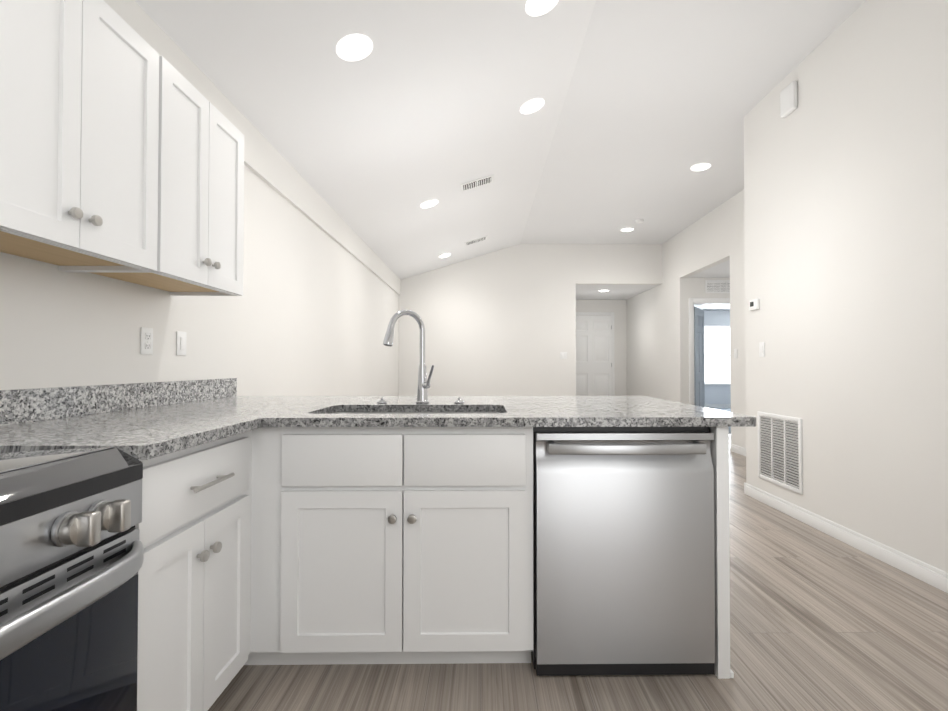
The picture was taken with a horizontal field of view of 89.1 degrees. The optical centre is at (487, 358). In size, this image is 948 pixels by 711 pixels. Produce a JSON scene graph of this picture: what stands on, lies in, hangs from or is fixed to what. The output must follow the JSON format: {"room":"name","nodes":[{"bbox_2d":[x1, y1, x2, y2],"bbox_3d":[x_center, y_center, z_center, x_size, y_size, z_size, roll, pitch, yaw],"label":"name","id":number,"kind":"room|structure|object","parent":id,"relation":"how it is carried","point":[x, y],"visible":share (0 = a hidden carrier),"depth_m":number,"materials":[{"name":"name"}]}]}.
{"room":"kitchen","nodes":[
{"label":"kitchen","id":0,"kind":"room"},
{"bbox_2d":[0,165,398,395],"bbox_3d":[-1.555,-0.581,3.420,0.120,3.450,10.240,0,-1,-1],"label":"wall","id":1,"kind":"structure","parent":0,"point":[313,310],"depth_m":2.95,"materials":[{"name":"paint"}]},
{"bbox_2d":[0,0,243,295],"bbox_3d":[-1.292,-0.681,1.644,0.358,0.760,1.240,0,-1,-1],"label":"upper cabinet","id":2,"kind":"object","parent":1,"relation":"attached to","point":[121,149],"visible":1,"depth_m":1.48,"materials":[{"name":"white wood"}]},
{"bbox_2d":[140,327,152,354],"bbox_3d":[-1.474,-0.075,2.083,0.008,0.116,0.072,0,-1,-1],"label":"electrical outlet","id":3,"kind":"object","parent":1,"relation":"attached to","point":[146,346],"visible":1,"depth_m":2.08,"materials":[{"name":"white plastic"}]},
{"bbox_2d":[176,331,186,355],"bbox_3d":[-1.476,-0.071,2.323,0.010,0.116,0.072,0,-1,-1],"label":"light switch","id":4,"kind":"object","parent":1,"relation":"attached to","point":[181,336],"visible":1,"depth_m":2.31,"materials":[{"name":"white plastic"}]},
{"bbox_2d":[104,0,400,294],"bbox_3d":[-1.480,-1.331,3.431,0.030,0.310,10.000,0,-1,-1],"label":"wall band","id":5,"kind":"object","parent":1,"relation":"attached to","point":[268,163],"visible":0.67,"depth_m":3.16,"materials":[{"name":"paint"}]},
{"bbox_2d":[135,0,595,279],"bbox_3d":[-0.495,-1.792,3.450,2.240,0.787,10.240,0,-1,-1],"label":"ceiling","id":6,"kind":"structure","parent":0,"point":[423,101],"depth_m":3.21,"materials":[{"name":"paint"}]},
{"bbox_2d":[336,34,372,60],"bbox_3d":[-0.721,-1.679,2.605,0.196,0.004,0.196,-17,-1,-1],"label":"recessed light","id":7,"kind":"object","parent":6,"relation":"in","point":[354,47],"visible":1,"depth_m":2.60,"materials":[{"name":"white"}]},
{"bbox_2d":[421,200,437,207],"bbox_3d":[-0.636,-1.678,5.236,0.196,0.004,0.196,-17,-1,-1],"label":"recessed light","id":8,"kind":"object","parent":6,"relation":"in","point":[429,203],"visible":1,"depth_m":5.23,"materials":[{"name":"white"}]},
{"bbox_2d":[439,253,450,257],"bbox_3d":[-0.685,-1.637,7.676,0.196,0.004,0.196,-17,-1,-1],"label":"recessed light","id":9,"kind":"object","parent":6,"relation":"in","point":[444,255],"visible":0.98,"depth_m":7.67,"materials":[{"name":"white plastic"}]},
{"bbox_2d":[465,236,486,245],"bbox_3d":[-0.179,-1.788,7.354,0.360,0.018,0.200,-17,-1,-1],"label":"ceiling vent","id":10,"kind":"object","parent":6,"relation":"in","point":[476,240],"visible":0.98,"depth_m":7.32,"materials":[{"name":"white plastic"}]},
{"bbox_2d":[460,174,493,191],"bbox_3d":[-0.112,-1.833,5.055,0.360,0.018,0.200,-17,-1,-1],"label":"ceiling vent","id":11,"kind":"object","parent":6,"relation":"in","point":[477,183],"visible":0.98,"depth_m":5.03,"materials":[{"name":"white plastic"}]},
{"bbox_2d":[520,98,543,113],"bbox_3d":[0.351,-1.995,3.813,0.196,0.004,0.196,-17,-1,-1],"label":"recessed light","id":12,"kind":"object","parent":6,"relation":"in","point":[531,106],"visible":1,"depth_m":3.81,"materials":[{"name":"white plastic"}]},
{"bbox_2d":[526,0,557,15],"bbox_3d":[0.305,-1.993,2.692,0.196,0.004,0.196,-17,-1,-1],"label":"recessed light","id":13,"kind":"object","parent":6,"relation":"in","point":[536,7],"visible":1,"depth_m":2.72,"materials":[{"name":"white"}]},
{"bbox_2d":[399,244,661,395],"bbox_3d":[0.759,-0.509,8.508,4.630,3.450,0.120,0,-1,-1],"label":"wall","id":14,"kind":"structure","parent":0,"point":[501,322],"depth_m":8.44,"materials":[{"name":"paint"}]},
{"bbox_2d":[560,352,566,358],"bbox_3d":[1.329,-0.050,8.442,0.118,0.116,0.010,0,-1,-1],"label":"light switch","id":15,"kind":"object","parent":14,"relation":"attached to","point":[563,355],"visible":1,"depth_m":8.44,"materials":[{"name":"white plastic"}]},
{"bbox_2d":[208,433,947,710],"bbox_3d":[2.772,1.221,5.337,8.820,0.100,14.020,0,-1,-1],"label":"floor","id":16,"kind":"structure","parent":0,"point":[820,621],"depth_m":1.75,"materials":[{"name":"brown wood"}]},
{"bbox_2d":[0,447,143,710],"bbox_3d":[-1.076,0.636,0.688,0.749,0.940,0.760,0,-1,-1],"label":"range","id":17,"kind":"object","parent":16,"relation":"on","point":[71,553],"visible":1,"depth_m":0.88,"materials":[{"name":"silver metal"}]},
{"bbox_2d":[135,427,262,710],"bbox_3d":[-1.138,0.675,1.379,0.661,0.880,0.614,0,-1,-1],"label":"base cabinet","id":18,"kind":"object","parent":16,"relation":"on","point":[200,576],"depth_m":1.35,"materials":[{"name":"white wood"}]},
{"bbox_2d":[531,427,714,675],"bbox_3d":[0.479,0.679,1.954,0.635,0.864,0.634,0,-1,-1],"label":"dishwasher","id":19,"kind":"object","parent":16,"relation":"on","point":[623,556],"visible":1,"depth_m":1.68,"materials":[{"name":"silver metal"}]},
{"bbox_2d":[515,427,733,678],"bbox_3d":[0.492,0.683,1.980,0.706,0.880,0.595,0,-1,-1],"label":"base cabinet","id":20,"kind":"object","parent":16,"relation":"on","point":[719,447],"depth_m":1.69,"materials":[{"name":"white wood"}]},
{"bbox_2d":[0,378,755,459],"bbox_3d":[-0.271,0.172,1.962,2.408,0.137,1.745,0,-1,-1],"label":"countertop","id":21,"kind":"structure","parent":20,"relation":"on","point":[144,421],"depth_m":1.69,"materials":[{"name":"stone"}]},
{"bbox_2d":[331,412,502,413],"bbox_3d":[-0.308,0.339,1.991,0.804,0.191,0.444,0,-1,-1],"label":"sink","id":22,"kind":"object","parent":21,"relation":"in","point":[416,412],"visible":0.06,"depth_m":2.20,"materials":[{"name":"silver metal"}]},
{"bbox_2d":[377,310,463,403],"bbox_3d":[-0.318,-0.007,2.229,0.413,0.438,0.177,0,-1,-1],"label":"faucet","id":23,"kind":"object","parent":21,"relation":"on","point":[423,385],"visible":1,"depth_m":2.26,"materials":[{"name":"silver metal"}]},
{"bbox_2d":[576,300,626,395],"bbox_3d":[2.283,-0.069,10.620,1.530,2.630,0.120,0,-1,-1],"label":"wall","id":24,"kind":"structure","parent":0,"point":[618,308],"depth_m":10.57,"materials":[{"name":"paint"}]},
{"bbox_2d":[576,316,611,395],"bbox_3d":[2.244,0.151,10.499,0.926,2.170,0.098,0,-1,-1],"label":"door","id":25,"kind":"structure","parent":24,"relation":"in","point":[593,359],"depth_m":10.52,"materials":[{"name":"white wood"}]},
{"bbox_2d":[576,312,614,395],"bbox_3d":[2.240,0.117,10.548,1.068,2.255,0.017,0,-1,-1],"label":"door frame","id":26,"kind":"structure","parent":24,"relation":"attached to","point":[612,339],"depth_m":10.55,"materials":[{"name":"white wood"}]},
{"bbox_2d":[576,285,657,299],"bbox_3d":[2.235,-1.348,9.647,1.650,0.100,2.100,0,-1,-1],"label":"ceiling","id":27,"kind":"structure","parent":0,"point":[614,292],"depth_m":9.38,"materials":[{"name":"paint"}]},
{"bbox_2d":[627,189,745,447],"bbox_3d":[3.147,-0.524,7.411,0.120,3.450,6.570,0,-1,-1],"label":"wall","id":28,"kind":"structure","parent":0,"point":[657,350],"depth_m":7.73,"materials":[{"name":"paint"}]},
{"bbox_2d":[734,349,737,357],"bbox_3d":[3.098,-0.059,6.019,0.010,0.116,0.072,0,-1,-1],"label":"light switch","id":29,"kind":"object","parent":28,"relation":"attached to","point":[735,353],"visible":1,"depth_m":6.01,"materials":[{"name":"white plastic"}]},
{"bbox_2d":[730,444,745,455],"bbox_3d":[3.107,1.121,5.129,0.014,0.095,2.026,0,-1,-1],"label":"baseboard","id":30,"kind":"structure","parent":28,"relation":"attached to","point":[737,449],"depth_m":5.95,"materials":[{"name":"white wood"}]},
{"bbox_2d":[687,278,692,403],"bbox_3d":[3.248,-0.094,7.782,0.090,2.600,0.120,0,-1,-1],"label":"wall","id":31,"kind":"structure","parent":0,"point":[689,287],"depth_m":7.73,"materials":[{"name":"paint"}]},
{"bbox_2d":[520,0,865,243],"bbox_3d":[1.940,-2.135,3.484,2.630,0.100,10.240,0,-1,-1],"label":"ceiling","id":32,"kind":"structure","parent":0,"point":[663,97],"depth_m":4.00,"materials":[{"name":"paint"}]},
{"bbox_2d":[621,228,633,231],"bbox_3d":[2.195,-2.024,7.586,0.196,0.004,0.196,0,-1,-1],"label":"recessed light","id":33,"kind":"object","parent":32,"relation":"in","point":[627,229],"visible":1,"depth_m":7.57,"materials":[{"name":"white"}]},
{"bbox_2d":[635,219,643,222],"bbox_3d":[2.231,-2.017,7.086,0.136,0.034,0.136,0,-1,-1],"label":"smoke detector","id":34,"kind":"object","parent":32,"relation":"attached to","point":[639,220],"visible":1,"depth_m":7.05,"materials":[{"name":"white plastic"}]},
{"bbox_2d":[691,163,710,170],"bbox_3d":[2.294,-2.058,5.187,0.196,0.004,0.196,0,-1,-1],"label":"recessed light","id":35,"kind":"object","parent":32,"relation":"in","point":[701,167],"visible":1,"depth_m":5.19,"materials":[{"name":"white"}]},
{"bbox_2d":[688,260,729,277],"bbox_3d":[3.848,-1.357,6.907,1.270,0.100,1.680,0,-1,-1],"label":"ceiling","id":36,"kind":"structure","parent":0,"point":[721,270],"depth_m":7.30,"materials":[{"name":"paint"}]},
{"bbox_2d":[693,278,729,302],"bbox_3d":[3.692,-1.144,7.802,0.800,0.500,0.120,0,-1,-1],"label":"wall","id":37,"kind":"structure","parent":0,"point":[698,287],"depth_m":7.74,"materials":[{"name":"paint"}]},
{"bbox_2d":[705,280,729,292],"bbox_3d":[3.733,-1.150,7.735,0.480,0.210,0.018,0,-1,-1],"label":"air vent","id":38,"kind":"object","parent":37,"relation":"in","point":[717,286],"visible":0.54,"depth_m":7.73,"materials":[{"name":"grey metal"}]},
{"bbox_2d":[694,305,729,309],"bbox_3d":[5.150,-1.312,10.047,3.950,0.100,4.330,0,-1,-1],"label":"ceiling","id":39,"kind":"structure","parent":0,"point":[714,307],"depth_m":11.74,"materials":[{"name":"paint"}]},
{"bbox_2d":[703,310,729,325],"bbox_3d":[5.858,-1.081,12.278,1.080,0.500,0.120,0,-1,-1],"label":"wall","id":40,"kind":"structure","parent":0,"point":[716,317],"depth_m":12.22,"materials":[{"name":"paint"}]},
{"bbox_2d":[705,385,730,403],"bbox_3d":[5.858,0.959,12.249,1.080,0.620,0.120,0,-1,-1],"label":"wall","id":41,"kind":"structure","parent":0,"point":[717,394],"depth_m":12.19,"materials":[{"name":"paint"}]},
{"bbox_2d":[704,328,730,380],"bbox_3d":[5.858,-0.091,12.264,1.080,1.480,0.040,0,-1,-1],"label":"bedroom window","id":42,"kind":"structure","parent":41,"relation":"in","point":[716,353],"depth_m":12.28,"materials":[{"name":"white"}]},
{"bbox_2d":[704,326,730,383],"bbox_3d":[5.859,-0.092,12.222,1.072,1.474,0.039,0,-1,-1],"label":"window blinds","id":43,"kind":"object","parent":42,"relation":"attached to","point":[716,361],"visible":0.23,"depth_m":12.22,"materials":[{"name":"white plastic"}]},
{"bbox_2d":[712,408,730,433],"bbox_3d":[5.150,1.232,10.052,3.949,0.012,4.649,0,-1,-1],"label":"floor","id":44,"kind":"structure","parent":0,"point":[726,409],"depth_m":11.75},
{"bbox_2d":[744,0,947,572],"bbox_3d":[2.291,-0.611,1.291,0.120,3.450,5.650,0,-1,-1],"label":"wall","id":45,"kind":"structure","parent":0,"point":[846,214],"depth_m":2.85,"materials":[{"name":"paint"}]},
{"bbox_2d":[749,299,758,310],"bbox_3d":[2.186,-0.438,3.953,0.025,0.088,0.116,0,-1,-1],"label":"thermostat","id":46,"kind":"object","parent":45,"relation":"attached to","point":[753,304],"visible":1,"depth_m":3.93,"materials":[{"name":"white plastic"}]},
{"bbox_2d":[759,342,764,356],"bbox_3d":[2.194,-0.070,3.858,0.010,0.116,0.072,0,-1,-1],"label":"light switch","id":47,"kind":"object","parent":45,"relation":"attached to","point":[761,349],"visible":1,"depth_m":3.85,"materials":[{"name":"white plastic"}]},
{"bbox_2d":[757,411,802,493],"bbox_3d":[2.195,0.692,3.637,0.014,0.530,0.530,0,-1,-1],"label":"air vent","id":48,"kind":"object","parent":45,"relation":"in","point":[780,461],"visible":1,"depth_m":3.61,"materials":[{"name":"grey metal"}]},
{"bbox_2d":[780,81,797,117],"bbox_3d":[2.183,-1.875,3.493,0.042,0.200,0.150,0,-1,-1],"label":"door chime","id":49,"kind":"object","parent":45,"relation":"attached to","point":[788,99],"visible":1,"depth_m":3.46,"materials":[{"name":"white plastic"}]},
{"bbox_2d":[744,483,947,592],"bbox_3d":[2.224,1.067,1.274,0.014,0.095,5.664,0,-1,-1],"label":"baseboard","id":50,"kind":"structure","parent":45,"relation":"attached to","point":[935,577],"depth_m":2.84,"materials":[{"name":"white wood"}]},
{"bbox_3d":[4.234,-0.031,12.243,2.170,2.600,0.120,0,-1,-1],"label":"wall","id":51,"kind":"structure","parent":0,"visible":0},
{"bbox_2d":[705,404,730,407],"bbox_3d":[5.149,1.208,12.170,3.900,0.095,0.014,0,-1,-1],"label":"baseboard","id":52,"kind":"structure","parent":51,"relation":"attached to","point":[717,405],"depth_m":12.17,"materials":[{"name":"white"}]},
{"bbox_3d":[5.622,-0.094,7.810,3.060,2.600,0.120,0,-1,-1],"label":"wall","id":53,"kind":"structure","parent":0,"visible":0},
{"bbox_2d":[694,307,704,406],"bbox_3d":[3.580,0.176,8.163,0.035,2.030,0.760,-1,-1,34],"label":"bedroom door","id":54,"kind":"structure","parent":53,"relation":"in","point":[699,386],"depth_m":8.11,"materials":[{"name":"grey wood"}]},
{"bbox_2d":[689,298,729,404],"bbox_3d":[3.693,0.121,7.777,0.940,2.170,0.138,0,-1,-1],"label":"door frame","id":55,"kind":"structure","parent":53,"relation":"attached to","point":[691,390],"depth_m":7.71,"materials":[{"name":"white wood"}]}
]}

